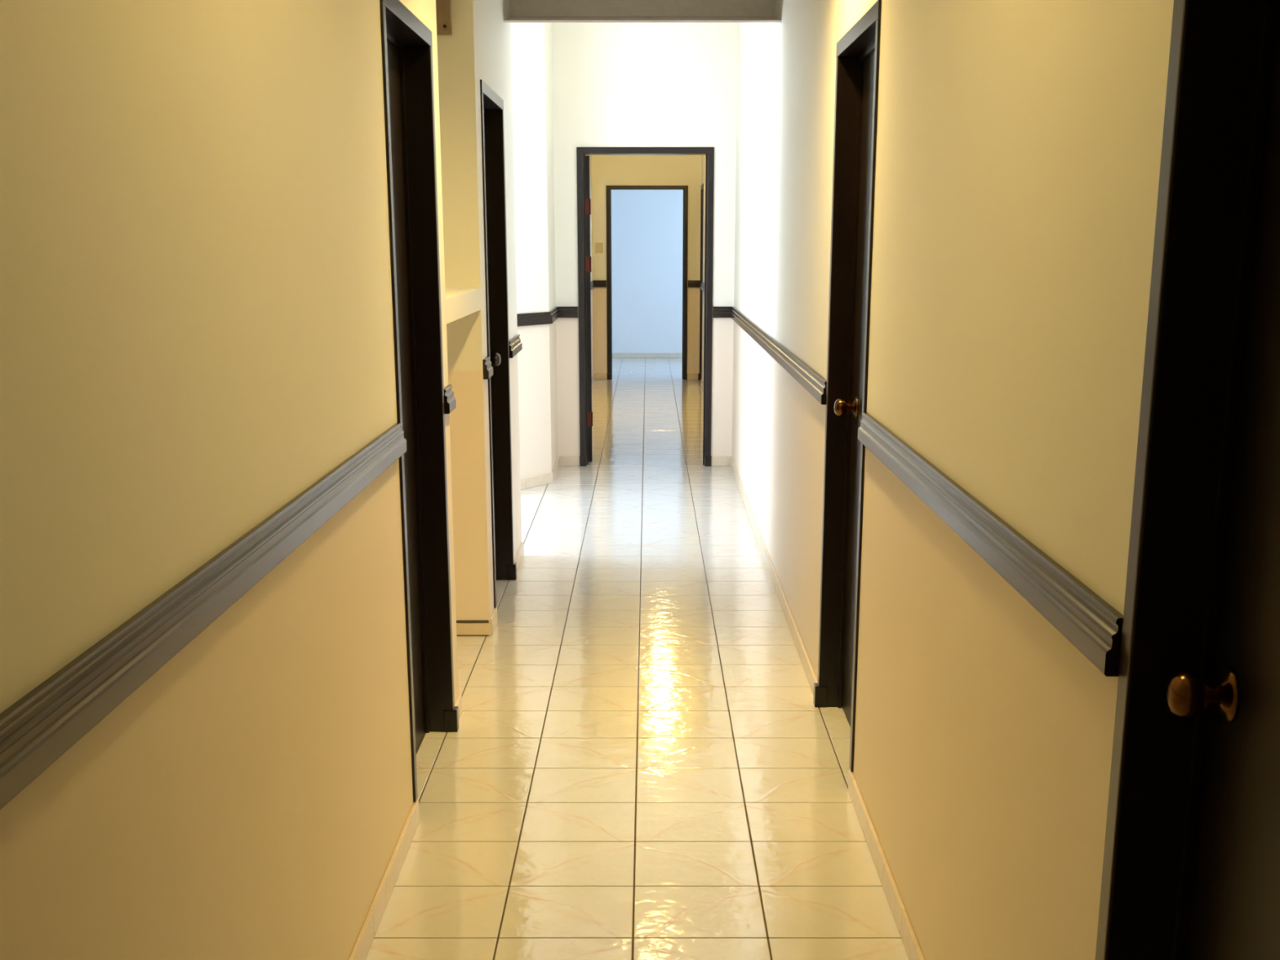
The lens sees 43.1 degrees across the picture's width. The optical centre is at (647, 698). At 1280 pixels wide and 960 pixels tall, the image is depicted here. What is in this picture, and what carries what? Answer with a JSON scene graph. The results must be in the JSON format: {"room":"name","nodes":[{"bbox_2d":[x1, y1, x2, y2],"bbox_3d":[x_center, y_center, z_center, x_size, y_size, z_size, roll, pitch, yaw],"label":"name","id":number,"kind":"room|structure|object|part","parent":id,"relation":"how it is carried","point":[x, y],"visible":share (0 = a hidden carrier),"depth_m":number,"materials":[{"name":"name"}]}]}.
{"room":"hallway","nodes":[
{"label":"hallway","id":0,"kind":"room"},
{"bbox_2d":[0,0,521,959],"bbox_3d":[-0.884,-0.954,3.165,0.532,3.100,9.110,0,16,0],"label":"wall","id":1,"kind":"structure","parent":0,"point":[197,322],"depth_m":2.30,"materials":[{"name":"paint"}]},
{"bbox_2d":[0,422,406,809],"bbox_3d":[-0.607,0.075,1.466,0.022,0.072,5.279,0,16,0],"label":"trim","id":2,"kind":"structure","parent":1,"relation":"attached to","point":[37,730],"depth_m":1.99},
{"bbox_2d":[348,799,419,959],"bbox_3d":[-0.613,1.024,1.754,0.010,0.065,5.313,0,16,0],"label":"baseboard","id":3,"kind":"structure","parent":1,"relation":"attached to","point":[362,947],"depth_m":3.77,"materials":[{"name":"tile"}]},
{"bbox_2d":[379,0,459,802],"bbox_3d":[-0.681,-0.775,4.441,0.164,2.060,0.899,0,16,0],"label":"door","id":4,"kind":"structure","parent":1,"relation":"in","point":[406,45],"depth_m":4.74,"materials":[{"name":"brown wood"}]},
{"bbox_2d":[435,0,452,35],"bbox_3d":[-0.828,-2.504,5.679,0.265,0.330,0.067,0,16,0],"label":"wall box","id":5,"kind":"object","parent":1,"relation":"attached to","point":[443,8],"visible":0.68,"depth_m":5.68,"materials":[{"name":"brown paint"}]},
{"bbox_2d":[444,384,456,413],"bbox_3d":[-0.607,-0.915,4.955,0.022,0.072,0.166,0,16,0],"label":"trim","id":6,"kind":"structure","parent":1,"relation":"attached to","point":[450,404],"depth_m":4.92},
{"bbox_2d":[454,693,462,720],"bbox_3d":[-0.613,0.038,5.224,0.010,0.065,0.168,0,16,0],"label":"baseboard","id":7,"kind":"object","parent":1,"relation":"attached to","point":[459,700],"visible":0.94,"depth_m":5.25,"materials":[{"name":"tile"}]},
{"bbox_2d":[444,287,481,324],"bbox_3d":[-0.834,-1.334,5.484,0.433,0.079,1.080,0,16,0],"label":"niche shelf","id":8,"kind":"object","parent":1,"relation":"attached to","point":[460,302],"visible":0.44,"depth_m":5.45,"materials":[{"name":"paint"}]},
{"bbox_2d":[456,620,491,635],"bbox_3d":[-0.832,-0.275,6.339,0.437,0.061,0.012,0,16,0],"label":"baseboard","id":9,"kind":"structure","parent":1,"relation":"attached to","point":[464,628],"depth_m":6.34,"materials":[{"name":"tile"}]},
{"bbox_2d":[482,355,493,379],"bbox_3d":[-0.607,-1.258,6.162,0.022,0.072,0.179,0,16,0],"label":"trim","id":10,"kind":"structure","parent":1,"relation":"attached to","point":[486,364],"depth_m":6.08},
{"bbox_2d":[489,607,497,635],"bbox_3d":[-0.613,-0.309,6.448,0.010,0.065,0.213,0,16,0],"label":"baseboard strip","id":11,"kind":"object","parent":1,"relation":"attached to","point":[493,620],"visible":1,"depth_m":6.42,"materials":[{"name":"tile"}]},
{"bbox_2d":[480,79,516,608],"bbox_3d":[-0.681,-1.417,6.700,0.164,2.060,0.934,0,16,0],"label":"door","id":12,"kind":"structure","parent":1,"relation":"in","point":[504,567],"depth_m":7.04,"materials":[{"name":"brown wood"}]},
{"bbox_3d":[-0.659,-1.455,6.952,0.058,0.056,0.056,0,16,0],"label":"knob","id":13,"kind":"part","parent":12,"relation":"part of","materials":[{"name":"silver metal"}]},
{"bbox_2d":[508,333,522,358],"bbox_3d":[-0.607,-1.615,7.420,0.022,0.072,0.561,0,16,0],"label":"trim","id":14,"kind":"structure","parent":1,"relation":"attached to","point":[515,344],"depth_m":7.36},
{"bbox_2d":[514,542,524,572],"bbox_3d":[-0.613,-0.661,7.689,0.010,0.065,0.563,0,16,0],"label":"baseboard","id":15,"kind":"structure","parent":1,"relation":"attached to","point":[520,554],"depth_m":7.74,"materials":[{"name":"tile"}]},
{"bbox_2d":[503,0,781,22],"bbox_3d":[-0.023,-3.300,7.058,1.190,0.712,0.438,0,16,0],"label":"beam","id":16,"kind":"structure","parent":1,"relation":"attached to","point":[521,11],"depth_m":7.29,"materials":[{"name":"paint"}]},
{"bbox_3d":[-0.023,-3.384,7.236,1.190,0.648,0.050,0,16,0],"label":"lintel panel","id":17,"kind":"part","parent":16,"relation":"part of","materials":[{"name":"paint"}]},
{"bbox_2d":[511,22,558,479],"bbox_3d":[-1.806,-2.897,10.011,2.388,3.100,1.358,0,16,0],"label":"wall","id":18,"kind":"structure","parent":0,"point":[531,42],"depth_m":9.84,"materials":[{"name":"paint"}]},
{"bbox_2d":[516,311,551,326],"bbox_3d":[-0.772,-2.281,9.766,0.022,0.072,0.656,9,18,30],"label":"trim","id":19,"kind":"structure","parent":18,"relation":"attached to","point":[542,317],"depth_m":9.88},
{"bbox_2d":[520,472,552,489],"bbox_3d":[-0.775,-1.329,10.040,0.010,0.065,0.650,9,18,30],"label":"baseboard","id":20,"kind":"structure","parent":18,"relation":"attached to","point":[543,479],"depth_m":10.16,"materials":[{"name":"tile"}]},
{"bbox_2d":[549,306,559,323],"bbox_3d":[-0.601,-2.468,10.424,0.022,0.072,0.796,0,16,0],"label":"trim","id":21,"kind":"structure","parent":18,"relation":"attached to","point":[554,313],"depth_m":10.37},
{"bbox_2d":[551,456,559,482],"bbox_3d":[-0.607,-1.513,10.690,0.010,0.065,0.784,0,16,0],"label":"baseboard","id":22,"kind":"structure","parent":18,"relation":"attached to","point":[557,465],"depth_m":10.67,"materials":[{"name":"tile"}]},
{"bbox_2d":[589,155,593,376],"bbox_3d":[-0.675,-3.897,14.175,0.150,2.750,6.900,0,16,0],"label":"wall","id":23,"kind":"structure","parent":0,"point":[590,162],"depth_m":17.25,"materials":[{"name":"paint"}]},
{"bbox_2d":[591,280,594,289],"bbox_3d":[-0.589,-3.559,14.270,0.022,0.072,6.900,0,16,0],"label":"trim","id":24,"kind":"structure","parent":23,"relation":"attached to","point":[592,281],"depth_m":17.12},
{"bbox_2d":[365,358,908,959],"bbox_3d":[-0.450,-1.284,10.187,5.400,0.100,23.000,0,16,0],"label":"floor","id":25,"kind":"structure","parent":0,"point":[641,762],"depth_m":4.88,"materials":[{"name":"beige tile"}]},
{"bbox_2d":[551,22,737,456],"bbox_3d":[-0.114,-3.103,10.736,1.672,3.100,0.150,0,16,0],"label":"wall","id":26,"kind":"structure","parent":0,"point":[615,84],"depth_m":10.48,"materials":[{"name":"paint"}]},
{"bbox_2d":[557,306,577,317],"bbox_3d":[-0.539,-2.573,10.797,0.146,0.072,0.022,0,16,0],"label":"trim","id":27,"kind":"structure","parent":26,"relation":"attached to","point":[564,311],"depth_m":10.79,"materials":[{"name":"black wood"}]},
{"bbox_2d":[559,456,579,466],"bbox_3d":[-0.537,-1.622,11.073,0.148,0.065,0.010,0,16,0],"label":"baseboard","id":28,"kind":"structure","parent":26,"relation":"attached to","point":[564,460],"depth_m":11.07,"materials":[{"name":"tile"}]},
{"bbox_2d":[576,146,714,466],"bbox_3d":[-0.054,-2.717,11.268,0.975,2.067,1.008,0,16,0],"label":"door frame","id":29,"kind":"structure","parent":26,"relation":"in","point":[584,200],"depth_m":10.79,"materials":[{"name":"brown wood"}]},
{"bbox_2d":[711,456,730,466],"bbox_3d":[0.501,-1.622,11.073,0.140,0.065,0.010,0,16,0],"label":"baseboard","id":30,"kind":"structure","parent":26,"relation":"attached to","point":[715,460],"depth_m":11.07,"materials":[{"name":"tile"}]},
{"bbox_2d":[712,306,732,317],"bbox_3d":[0.503,-2.573,10.797,0.138,0.072,0.022,0,16,0],"label":"trim","id":31,"kind":"structure","parent":26,"relation":"attached to","point":[717,311],"depth_m":10.79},
{"bbox_2d":[591,155,702,373],"bbox_3d":[0.050,-4.859,17.566,4.100,2.750,0.150,0,16,0],"label":"wall","id":32,"kind":"structure","parent":0,"point":[606,170],"depth_m":17.39,"materials":[{"name":"paint"}]},
{"bbox_2d":[595,242,603,253],"bbox_3d":[-0.524,-4.861,17.480,0.084,0.110,0.015,0,16,0],"label":"light switch","id":33,"kind":"object","parent":32,"relation":"attached to","point":[598,246],"visible":1,"depth_m":17.48,"materials":[{"name":"beige plastic"}]},
{"bbox_2d":[593,280,606,287],"bbox_3d":[-0.525,-4.498,17.579,0.150,0.072,0.022,0,16,0],"label":"trim","id":34,"kind":"structure","parent":32,"relation":"attached to","point":[597,283],"depth_m":17.57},
{"bbox_2d":[594,373,607,379],"bbox_3d":[-0.523,-3.547,17.855,0.152,0.065,0.010,0,16,0],"label":"baseboard","id":35,"kind":"structure","parent":32,"relation":"attached to","point":[597,376],"depth_m":17.85,"materials":[{"name":"tile"}]},
{"bbox_2d":[605,185,688,379],"bbox_3d":[-0.008,-4.517,17.659,0.882,2.040,0.186,0,16,0],"label":"door","id":36,"kind":"structure","parent":32,"relation":"in","point":[608,188],"depth_m":17.54,"materials":[{"name":"black wood"}]},
{"bbox_2d":[687,373,697,379],"bbox_3d":[0.501,-3.547,17.855,0.140,0.065,0.010,0,16,0],"label":"baseboard","id":37,"kind":"structure","parent":32,"relation":"attached to","point":[690,376],"depth_m":17.85,"materials":[{"name":"tile"}]},
{"bbox_2d":[688,280,700,287],"bbox_3d":[0.503,-4.498,17.579,0.138,0.072,0.022,0,16,0],"label":"trim","id":38,"kind":"structure","parent":32,"relation":"attached to","point":[691,283],"depth_m":17.57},
{"bbox_2d":[611,190,683,358],"bbox_3d":[0.050,-5.774,20.788,4.100,2.750,0.150,0,16,0],"label":"wall","id":39,"kind":"structure","parent":0,"point":[647,225],"depth_m":20.79,"materials":[{"name":"white paint"}]},
{"bbox_2d":[612,352,682,358],"bbox_3d":[0.050,-4.462,21.078,4.098,0.065,0.010,0,16,0],"label":"baseboard","id":40,"kind":"structure","parent":39,"relation":"attached to","point":[615,355],"depth_m":21.07,"materials":[{"name":"tile"}]},
{"bbox_2d":[701,0,1173,959],"bbox_3d":[0.647,-2.358,8.114,0.150,3.100,19.400,0,16,0],"label":"wall","id":41,"kind":"structure","parent":0,"point":[1019,144],"depth_m":2.85,"materials":[{"name":"paint"}]},
{"bbox_2d":[697,183,703,380],"bbox_3d":[0.635,-4.400,17.246,0.164,2.040,0.664,0,16,0],"label":"door","id":42,"kind":"structure","parent":41,"relation":"in","point":[700,375],"depth_m":17.39,"materials":[{"name":"brown wood"}]},
{"bbox_2d":[700,281,704,292],"bbox_3d":[0.561,-3.465,13.937,0.022,0.072,6.206,0,16,0],"label":"trim","id":43,"kind":"structure","parent":41,"relation":"attached to","point":[702,286],"depth_m":16.37,"materials":[{"name":"grey wood"}]},
{"bbox_2d":[701,378,703,391],"bbox_3d":[0.567,-2.512,14.209,0.010,0.065,6.208,0,16,0],"label":"baseboard","id":44,"kind":"structure","parent":41,"relation":"attached to","point":[702,383],"depth_m":16.69,"materials":[{"name":"tile"}]},
{"bbox_2d":[729,456,817,696],"bbox_3d":[0.567,-0.818,8.240,0.010,0.065,5.878,0,16,0],"label":"baseboard","id":45,"kind":"structure","parent":41,"relation":"attached to","point":[807,667],"depth_m":6.94,"materials":[{"name":"tile"}]},
{"bbox_2d":[730,306,826,404],"bbox_3d":[0.561,-1.773,7.976,0.022,0.072,5.886,0,16,0],"label":"trim","id":46,"kind":"structure","parent":41,"relation":"attached to","point":[809,379],"depth_m":6.49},
{"bbox_2d":[813,0,881,772],"bbox_3d":[0.635,-0.848,4.697,0.164,2.060,0.929,0,16,0],"label":"door","id":47,"kind":"structure","parent":41,"relation":"in","point":[858,51],"depth_m":4.99,"materials":[{"name":"brown wood"}]},
{"bbox_3d":[0.601,-0.895,4.980,0.058,0.056,0.056,0,16,0],"label":"knob","id":48,"kind":"part","parent":47,"relation":"part of","materials":[{"name":"gold metal"}]},
{"bbox_2d":[848,769,924,959],"bbox_3d":[0.567,0.561,3.381,0.010,0.065,2.429,0,16,0],"label":"baseboard","id":49,"kind":"structure","parent":41,"relation":"attached to","point":[910,943],"depth_m":3.85,"materials":[{"name":"tile"}]},
{"bbox_2d":[857,412,1123,676],"bbox_3d":[0.561,-0.388,3.096,0.022,0.072,2.389,0,16,0],"label":"trim","id":50,"kind":"structure","parent":41,"relation":"attached to","point":[1092,625],"depth_m":2.46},
{"bbox_2d":[1095,0,1279,959],"bbox_3d":[0.635,0.057,1.509,0.164,2.060,0.903,0,16,0],"label":"door","id":51,"kind":"structure","parent":41,"relation":"in","point":[1191,871],"depth_m":1.81,"materials":[{"name":"brown wood"}]},
{"bbox_3d":[0.619,-0.004,1.841,0.058,0.056,0.056,0,16,0],"label":"knob","id":52,"kind":"part","parent":51,"relation":"part of","materials":[{"name":"gold metal"}]}
]}

